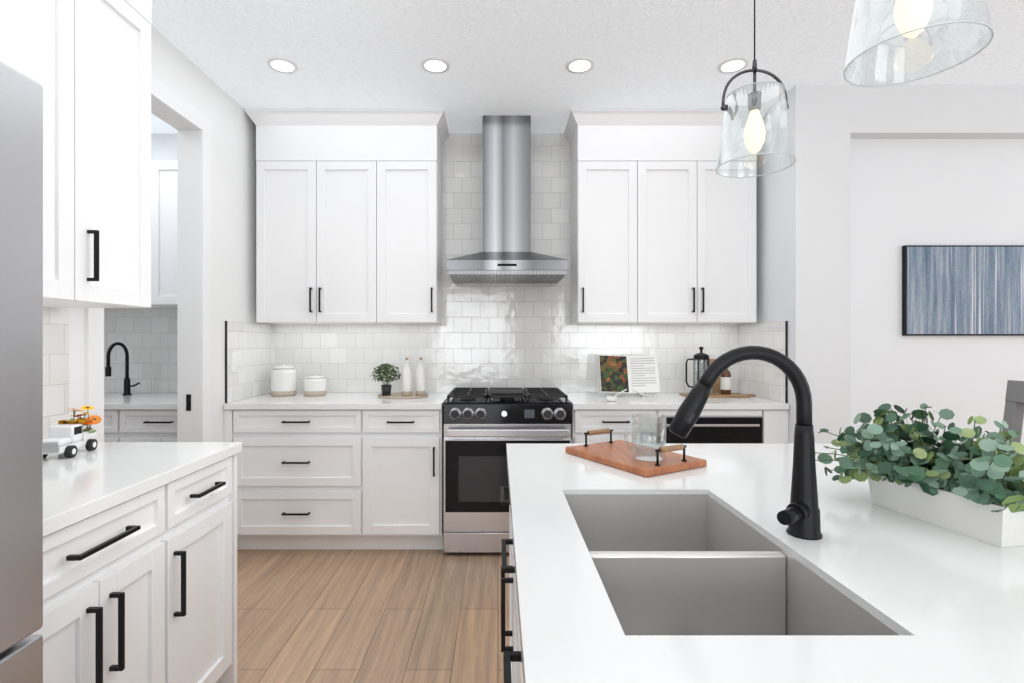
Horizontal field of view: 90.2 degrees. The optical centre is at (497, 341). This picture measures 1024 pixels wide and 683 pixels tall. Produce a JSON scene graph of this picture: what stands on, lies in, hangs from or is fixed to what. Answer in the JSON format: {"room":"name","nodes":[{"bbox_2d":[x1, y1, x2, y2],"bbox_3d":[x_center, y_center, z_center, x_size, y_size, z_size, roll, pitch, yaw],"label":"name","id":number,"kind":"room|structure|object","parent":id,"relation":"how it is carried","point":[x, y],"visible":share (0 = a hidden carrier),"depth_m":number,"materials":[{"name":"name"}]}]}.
{"room":"kitchen","nodes":[
{"label":"kitchen","id":0,"kind":"room"},
{"bbox_2d":[64,25,268,441],"bbox_3d":[-1.695,-0.110,0.040,0.150,2.780,7.520,0,0,0],"label":"wall","id":1,"kind":"structure","parent":0,"point":[233,133],"depth_m":2.92,"materials":[{"name":"white paint"}]},
{"bbox_2d":[0,0,15,69],"bbox_3d":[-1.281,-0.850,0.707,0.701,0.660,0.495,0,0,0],"label":"upper cabinet","id":2,"kind":"object","parent":1,"relation":"attached to","point":[7,7],"depth_m":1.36,"materials":[{"name":"white wood"}]},
{"bbox_2d":[43,307,68,439],"bbox_3d":[-1.636,0.122,1.450,0.008,0.493,0.980,0,0,0],"label":"wall","id":3,"kind":"structure","parent":1,"relation":"attached to","point":[55,320],"depth_m":1.88,"materials":[{"name":"tile"}]},
{"bbox_2d":[16,0,99,307],"bbox_3d":[-1.461,-0.652,1.291,0.341,1.056,0.642,0,0,0],"label":"upper cabinet","id":4,"kind":"object","parent":1,"relation":"attached to","point":[86,64],"depth_m":1.53,"materials":[{"name":"white wood"}]},
{"bbox_2d":[100,0,151,307],"bbox_3d":[-1.461,-0.652,1.699,0.341,1.056,0.402,0,0,0],"label":"upper cabinet","id":5,"kind":"object","parent":1,"relation":"attached to","point":[125,28],"depth_m":1.78,"materials":[{"name":"white wood"}]},
{"bbox_2d":[104,308,176,392],"bbox_3d":[-2.530,0.065,3.676,1.540,0.609,0.008,0,0,0],"label":"wall","id":6,"kind":"structure","parent":1,"relation":"attached to","point":[149,335],"depth_m":3.67,"materials":[{"name":"tile"}]},
{"bbox_2d":[136,0,151,15],"bbox_3d":[-1.461,-1.340,1.000,0.341,0.317,1.800,0,0,0],"label":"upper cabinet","id":7,"kind":"object","parent":1,"relation":"attached to","point":[146,4],"depth_m":1.87,"materials":[{"name":"white wood"}]},
{"bbox_2d":[84,74,210,441],"bbox_3d":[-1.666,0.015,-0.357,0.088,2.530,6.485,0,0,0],"label":"door frame","id":8,"kind":"structure","parent":1,"relation":"attached to","point":[167,97],"depth_m":2.80,"materials":[{"name":"white wood"}]},
{"bbox_2d":[151,161,158,307],"bbox_3d":[-2.530,-0.710,3.501,0.622,0.940,0.341,0,0,0],"label":"upper cabinet","id":9,"kind":"object","parent":1,"relation":"attached to","point":[154,164],"depth_m":3.33,"materials":[{"name":"white wood"}]},
{"bbox_2d":[159,161,176,307],"bbox_3d":[-2.049,-0.710,3.501,0.568,0.940,0.341,0,0,0],"label":"upper cabinet","id":10,"kind":"object","parent":1,"relation":"attached to","point":[163,234],"depth_m":3.34,"materials":[{"name":"white wood"}]},
{"bbox_2d":[231,353,237,372],"bbox_3d":[-1.628,0.130,3.152,0.008,0.120,0.075,0,0,0],"label":"switch plate","id":11,"kind":"object","parent":1,"relation":"attached to","point":[234,362],"visible":1,"depth_m":3.15,"materials":[{"name":"white plastic"}]},
{"bbox_2d":[225,321,274,402],"bbox_3d":[-1.636,-0.566,3.361,0.013,1.869,0.598,0,0,0],"label":"wall","id":12,"kind":"structure","parent":1,"relation":"attached to","point":[254,343],"depth_m":3.35,"materials":[{"name":"tile"}]},
{"bbox_2d":[275,133,734,392],"bbox_3d":[0.050,-0.566,3.676,3.380,1.869,0.008,0,0,0],"label":"wall","id":13,"kind":"structure","parent":1,"relation":"attached to","point":[506,335],"depth_m":3.67,"materials":[{"name":"tile"}]},
{"bbox_2d":[253,121,388,323],"bbox_3d":[-1.158,-0.772,3.501,0.844,1.296,0.341,0,0,0],"label":"upper cabinet","id":14,"kind":"object","parent":13,"relation":"attached to","point":[348,216],"depth_m":3.34,"materials":[{"name":"white wood"}]},
{"bbox_2d":[389,121,444,323],"bbox_3d":[-0.625,-0.772,3.501,0.450,1.296,0.341,0,0,0],"label":"upper cabinet","id":15,"kind":"object","parent":13,"relation":"attached to","point":[415,147],"depth_m":3.34,"materials":[{"name":"white wood"}]},
{"bbox_2d":[447,115,567,282],"bbox_3d":[0.057,-0.957,3.425,0.756,1.083,0.492,0,0,0],"label":"range hood","id":16,"kind":"object","parent":13,"relation":"attached to","point":[506,255],"visible":0.98,"depth_m":3.38,"materials":[{"name":"silver metal"}]},
{"bbox_2d":[568,121,647,323],"bbox_3d":[0.745,-0.772,3.501,0.446,1.296,0.341,0,0,0],"label":"upper cabinet","id":17,"kind":"object","parent":13,"relation":"attached to","point":[609,159],"depth_m":3.34,"materials":[{"name":"white wood"}]},
{"bbox_2d":[237,549,508,682],"bbox_3d":[1.150,1.310,0.050,9.300,0.060,7.700,0,0,0],"label":"floor","id":18,"kind":"structure","parent":0,"point":[368,615],"depth_m":2.37,"materials":[{"name":"brown wood"}]},
{"bbox_2d":[0,62,42,682],"bbox_3d":[-1.205,0.390,0.522,0.840,1.740,0.845,0,0,0],"label":"fridge","id":19,"kind":"object","parent":18,"relation":"on","point":[21,369],"visible":1,"depth_m":0.90,"materials":[{"name":"silver metal"}]},
{"bbox_2d":[104,410,127,441],"bbox_3d":[-2.525,0.843,3.364,0.632,0.874,0.628,0,0,0],"label":"base cabinet","id":20,"kind":"object","parent":18,"relation":"on","point":[115,421],"depth_m":3.05,"materials":[{"name":"white wood"}]},
{"bbox_2d":[33,454,236,682],"bbox_3d":[-1.280,0.843,1.419,0.715,0.874,0.898,0,0,0],"label":"base cabinet","id":21,"kind":"object","parent":18,"relation":"on","point":[142,588],"visible":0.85,"depth_m":1.41,"materials":[{"name":"white wood"}]},
{"bbox_2d":[43,442,241,536],"bbox_3d":[-1.286,0.388,1.420,0.691,0.035,0.910,0,0,0],"label":"countertop","id":22,"kind":"structure","parent":21,"relation":"on","point":[83,484],"depth_m":1.46,"materials":[{"name":"white stone"}]},
{"bbox_2d":[43,406,101,458],"bbox_3d":[-1.407,0.294,1.681,0.112,0.150,0.211,0,0,-10],"label":"toy truck","id":23,"kind":"object","parent":22,"relation":"on","point":[67,438],"visible":0.94,"depth_m":1.65,"materials":[{"name":"white plastic"}]},
{"bbox_2d":[128,410,176,441],"bbox_3d":[-2.048,0.843,3.364,0.566,0.874,0.628,0,0,0],"label":"base cabinet","id":24,"kind":"object","parent":18,"relation":"on","point":[140,425],"depth_m":3.05,"materials":[{"name":"white wood"}]},
{"bbox_2d":[104,393,176,409],"bbox_3d":[-2.530,0.388,3.350,1.530,0.035,0.641,0,0,0],"label":"countertop","id":25,"kind":"structure","parent":24,"relation":"on","point":[144,401],"depth_m":3.15,"materials":[{"name":"white stone"}]},
{"bbox_2d":[105,342,139,394],"bbox_3d":[-2.529,0.186,3.439,0.114,0.366,0.213,0,0,0],"label":"faucet","id":26,"kind":"object","parent":25,"relation":"on","point":[127,388],"visible":1,"depth_m":3.50,"materials":[{"name":"black metal"}]},
{"bbox_2d":[224,410,371,548],"bbox_3d":[-1.196,0.843,3.364,0.884,0.874,0.628,0,0,0],"label":"base cabinet","id":27,"kind":"object","parent":18,"relation":"on","point":[339,479],"depth_m":3.06,"materials":[{"name":"white wood"}]},
{"bbox_2d":[224,393,788,409],"bbox_3d":[0.050,0.388,3.350,3.362,0.035,0.641,0,0,0],"label":"countertop","id":28,"kind":"structure","parent":27,"relation":"on","point":[436,401],"depth_m":3.09,"materials":[{"name":"white stone"}]},
{"bbox_2d":[271,364,296,396],"bbox_3d":[-1.470,0.262,3.500,0.164,0.215,0.164,0,0,0],"label":"canister","id":29,"kind":"object","parent":28,"relation":"on","point":[283,379],"visible":1,"depth_m":3.44,"materials":[{"name":"white ceramic"}]},
{"bbox_2d":[304,375,325,395],"bbox_3d":[-1.255,0.299,3.500,0.148,0.140,0.148,0,0,0],"label":"canister","id":30,"kind":"object","parent":28,"relation":"on","point":[314,385],"visible":1,"depth_m":3.44,"materials":[{"name":"white ceramic"}]},
{"bbox_2d":[377,392,427,398],"bbox_3d":[-0.640,0.363,3.440,0.340,0.012,0.340,0,0,0],"label":"tray","id":31,"kind":"object","parent":28,"relation":"on","point":[395,395],"visible":0.73,"depth_m":3.38,"materials":[{"name":"beige wood"}]},
{"bbox_2d":[370,363,400,395],"bbox_3d":[-0.758,0.256,3.451,0.207,0.217,0.201,0,0,0],"label":"potted plant","id":32,"kind":"object","parent":31,"relation":"on","point":[388,377],"visible":1,"depth_m":3.42,"materials":[{"name":"green plant"}]},
{"bbox_2d":[402,358,411,395],"bbox_3d":[-0.615,0.236,3.440,0.068,0.255,0.068,0,0,0],"label":"bottle","id":33,"kind":"object","parent":31,"relation":"on","point":[406,381],"visible":1,"depth_m":3.42,"materials":[{"name":"beige ceramic"}]},
{"bbox_2d":[416,357,425,394],"bbox_3d":[-0.525,0.236,3.470,0.068,0.255,0.068,0,0,0],"label":"bottle","id":34,"kind":"object","parent":31,"relation":"on","point":[420,381],"visible":1,"depth_m":3.44,"materials":[{"name":"beige ceramic"}]},
{"bbox_2d":[606,396,615,401],"bbox_3d":[0.700,0.355,3.160,0.064,0.028,0.064,0,0,0],"label":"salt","id":35,"kind":"object","parent":28,"relation":"on","point":[611,398],"visible":1,"depth_m":3.14,"materials":[{"name":"white ceramic"}]},
{"bbox_2d":[596,355,659,396],"bbox_3d":[0.880,0.230,3.466,0.410,0.279,0.168,0,0,0],"label":"cookbook","id":36,"kind":"object","parent":28,"relation":"on","point":[618,375],"visible":1,"depth_m":3.43,"materials":[{"name":"white paper"}]},
{"bbox_2d":[679,359,754,397],"bbox_3d":[1.495,0.247,3.500,0.470,0.245,0.301,0,0,0],"label":"serving board","id":37,"kind":"object","parent":28,"relation":"on","point":[716,391],"visible":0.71,"depth_m":3.44,"materials":[{"name":"brown wood"}]},
{"bbox_2d":[685,347,708,387],"bbox_3d":[1.354,0.196,3.450,0.142,0.322,0.100,0,0,0],"label":"press","id":38,"kind":"object","parent":37,"relation":"on","point":[700,357],"visible":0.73,"depth_m":3.44,"materials":[{"name":"clear glass"}]},
{"bbox_2d":[720,368,730,393],"bbox_3d":[1.547,0.243,3.470,0.074,0.226,0.067,0,0,0],"label":"soap bottle","id":39,"kind":"object","parent":37,"relation":"on","point":[725,382],"visible":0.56,"depth_m":3.44,"materials":[{"name":"orange glass"}]},
{"bbox_2d":[372,407,443,548],"bbox_3d":[-0.576,0.843,3.364,0.478,0.874,0.628,0,0,0],"label":"base cabinet","id":40,"kind":"object","parent":18,"relation":"on","point":[407,445],"depth_m":3.06,"materials":[{"name":"white wood"}]},
{"bbox_2d":[443,388,571,552],"bbox_3d":[0.057,0.797,3.317,0.762,0.965,0.697,0,0,0],"label":"range","id":41,"kind":"object","parent":18,"relation":"on","point":[482,427],"visible":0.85,"depth_m":3.02,"materials":[{"name":"silver metal"}]},
{"bbox_2d":[500,486,522,682],"bbox_3d":[0.714,0.843,0.735,1.412,0.874,2.210,0,0,0],"label":"kitchen island","id":42,"kind":"object","parent":18,"relation":"on","point":[512,667],"visible":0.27,"depth_m":1.31,"materials":[{"name":"white wood"}]},
{"bbox_2d":[506,444,1023,682],"bbox_3d":[0.740,0.388,0.725,1.420,0.035,2.250,0,0,0],"label":"island countertop","id":43,"kind":"structure","parent":42,"relation":"on","point":[947,605],"depth_m":0.77,"materials":[{"name":"white stone"}]},
{"bbox_2d":[565,428,706,476],"bbox_3d":[0.420,0.334,1.600,0.250,0.070,0.360,0,0,-30],"label":"serving tray","id":44,"kind":"object","parent":43,"relation":"on","point":[618,454],"visible":1,"depth_m":1.52,"materials":[{"name":"brown wood"}]},
{"bbox_2d":[624,413,666,461],"bbox_3d":[0.435,0.284,1.520,0.131,0.128,0.100,0,0,0],"label":"glass mug","id":45,"kind":"object","parent":44,"relation":"on","point":[634,424],"visible":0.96,"depth_m":1.50,"materials":[{"name":"clear glass"}]},
{"bbox_2d":[564,494,900,634],"bbox_3d":[0.343,0.502,0.959,0.405,0.242,0.673,0,0,0],"label":"sink basin","id":46,"kind":"object","parent":43,"relation":"in","point":[686,564],"visible":0.62,"depth_m":0.92,"materials":[{"name":"silver metal"}]},
{"bbox_2d":[668,346,822,539],"bbox_3d":[0.472,0.189,0.958,0.289,0.361,0.100,0,0,0],"label":"faucet","id":47,"kind":"object","parent":43,"relation":"on","point":[799,515],"visible":1,"depth_m":0.96,"materials":[{"name":"black metal"}]},
{"bbox_2d":[815,403,1023,547],"bbox_3d":[0.905,0.252,1.048,0.419,0.235,0.602,0,0,0],"label":"planter","id":48,"kind":"object","parent":43,"relation":"on","point":[968,486],"visible":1,"depth_m":1.01,"materials":[{"name":"white ceramic"}]},
{"bbox_2d":[571,409,659,443],"bbox_3d":[0.701,0.843,3.363,0.503,0.874,0.630,0,0,0],"label":"base cabinet","id":49,"kind":"object","parent":18,"relation":"on","point":[583,421],"depth_m":3.05,"materials":[{"name":"white wood"}]},
{"bbox_2d":[660,410,767,443],"bbox_3d":[1.268,0.843,3.363,0.633,0.874,0.630,0,0,0],"label":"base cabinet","id":50,"kind":"object","parent":18,"relation":"on","point":[712,426],"depth_m":3.05,"materials":[{"name":"white"}]},
{"bbox_2d":[768,410,788,443],"bbox_3d":[1.661,0.843,3.363,0.153,0.874,0.630,0,0,0],"label":"base cabinet","id":51,"kind":"object","parent":18,"relation":"on","point":[778,420],"depth_m":3.05,"materials":[{"name":"white wood"}]},
{"bbox_2d":[1002,380,1023,455],"bbox_3d":[1.683,0.711,1.680,0.465,1.138,0.420,0,0,0],"label":"bar stool","id":52,"kind":"object","parent":18,"relation":"on","point":[1013,416],"visible":0.15,"depth_m":1.84,"materials":[{"name":"grey wood"}]},
{"bbox_2d":[151,0,1023,133],"bbox_3d":[1.150,-1.530,0.050,9.300,0.060,7.700,0,0,0],"label":"ceiling","id":53,"kind":"structure","parent":0,"point":[507,57],"depth_m":2.64,"materials":[{"name":"white paint"}]},
{"bbox_2d":[267,58,297,73],"bbox_3d":[-1.170,-1.496,2.770,0.156,0.005,0.156,0,0,0],"label":"recessed light","id":54,"kind":"object","parent":53,"relation":"in","point":[283,65],"visible":1,"depth_m":2.76,"materials":[{"name":"white plastic"}]},
{"bbox_2d":[421,58,449,73],"bbox_3d":[-0.340,-1.496,2.770,0.156,0.005,0.156,0,0,0],"label":"recessed light","id":55,"kind":"object","parent":53,"relation":"in","point":[435,65],"visible":1,"depth_m":2.76,"materials":[{"name":"white plastic"}]},
{"bbox_2d":[566,58,594,73],"bbox_3d":[0.445,-1.496,2.770,0.156,0.005,0.156,0,0,0],"label":"recessed light","id":56,"kind":"object","parent":53,"relation":"in","point":[579,65],"visible":1,"depth_m":2.76,"materials":[{"name":"white plastic"}]},
{"bbox_2d":[717,58,748,73],"bbox_3d":[1.276,-1.496,2.770,0.156,0.005,0.156,0,0,0],"label":"recessed light","id":57,"kind":"object","parent":53,"relation":"in","point":[732,65],"visible":1,"depth_m":2.76,"materials":[{"name":"white plastic"}]},
{"bbox_2d":[716,0,795,177],"bbox_3d":[0.790,-1.018,1.570,0.221,0.960,0.221,0,0,0],"label":"pendant light","id":58,"kind":"object","parent":53,"relation":"hanging from","point":[753,135],"visible":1,"depth_m":1.55,"materials":[{"name":"clear glass"}]},
{"bbox_2d":[843,0,993,86],"bbox_3d":[0.790,-1.018,0.970,0.221,0.960,0.221,0,0,0],"label":"pendant light","id":59,"kind":"object","parent":53,"relation":"hanging from","point":[911,17],"visible":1,"depth_m":0.97,"materials":[{"name":"clear glass"}]},
{"bbox_2d":[741,107,771,399],"bbox_3d":[1.800,-0.110,3.390,0.120,2.780,0.540,0,0,0],"label":"wall","id":60,"kind":"structure","parent":0,"point":[763,183],"depth_m":3.33,"materials":[{"name":"white paint"}]},
{"bbox_2d":[648,121,756,323],"bbox_3d":[1.272,-0.772,3.501,0.836,1.296,0.341,0,0,0],"label":"upper cabinet","id":61,"kind":"object","parent":60,"relation":"attached to","point":[663,221],"depth_m":3.34,"materials":[{"name":"white wood"}]},
{"bbox_2d":[735,321,787,402],"bbox_3d":[1.734,-0.566,3.361,0.011,1.869,0.598,0,0,0],"label":"wall","id":62,"kind":"structure","parent":60,"relation":"attached to","point":[762,379],"depth_m":3.34,"materials":[{"name":"tile"}]},
{"bbox_2d":[772,85,1023,453],"bbox_3d":[3.660,-0.110,3.085,3.840,2.780,0.210,0,0,0],"label":"wall","id":63,"kind":"structure","parent":0,"point":[860,191],"depth_m":3.07,"materials":[{"name":"white paint"}]},
{"bbox_2d":[902,245,1023,335],"bbox_3d":[2.880,-0.305,3.055,0.900,0.540,0.028,0,0,0],"label":"picture frame","id":64,"kind":"object","parent":63,"relation":"attached to","point":[962,290],"visible":0.98,"depth_m":3.04,"materials":[{"name":"black"}]}
]}

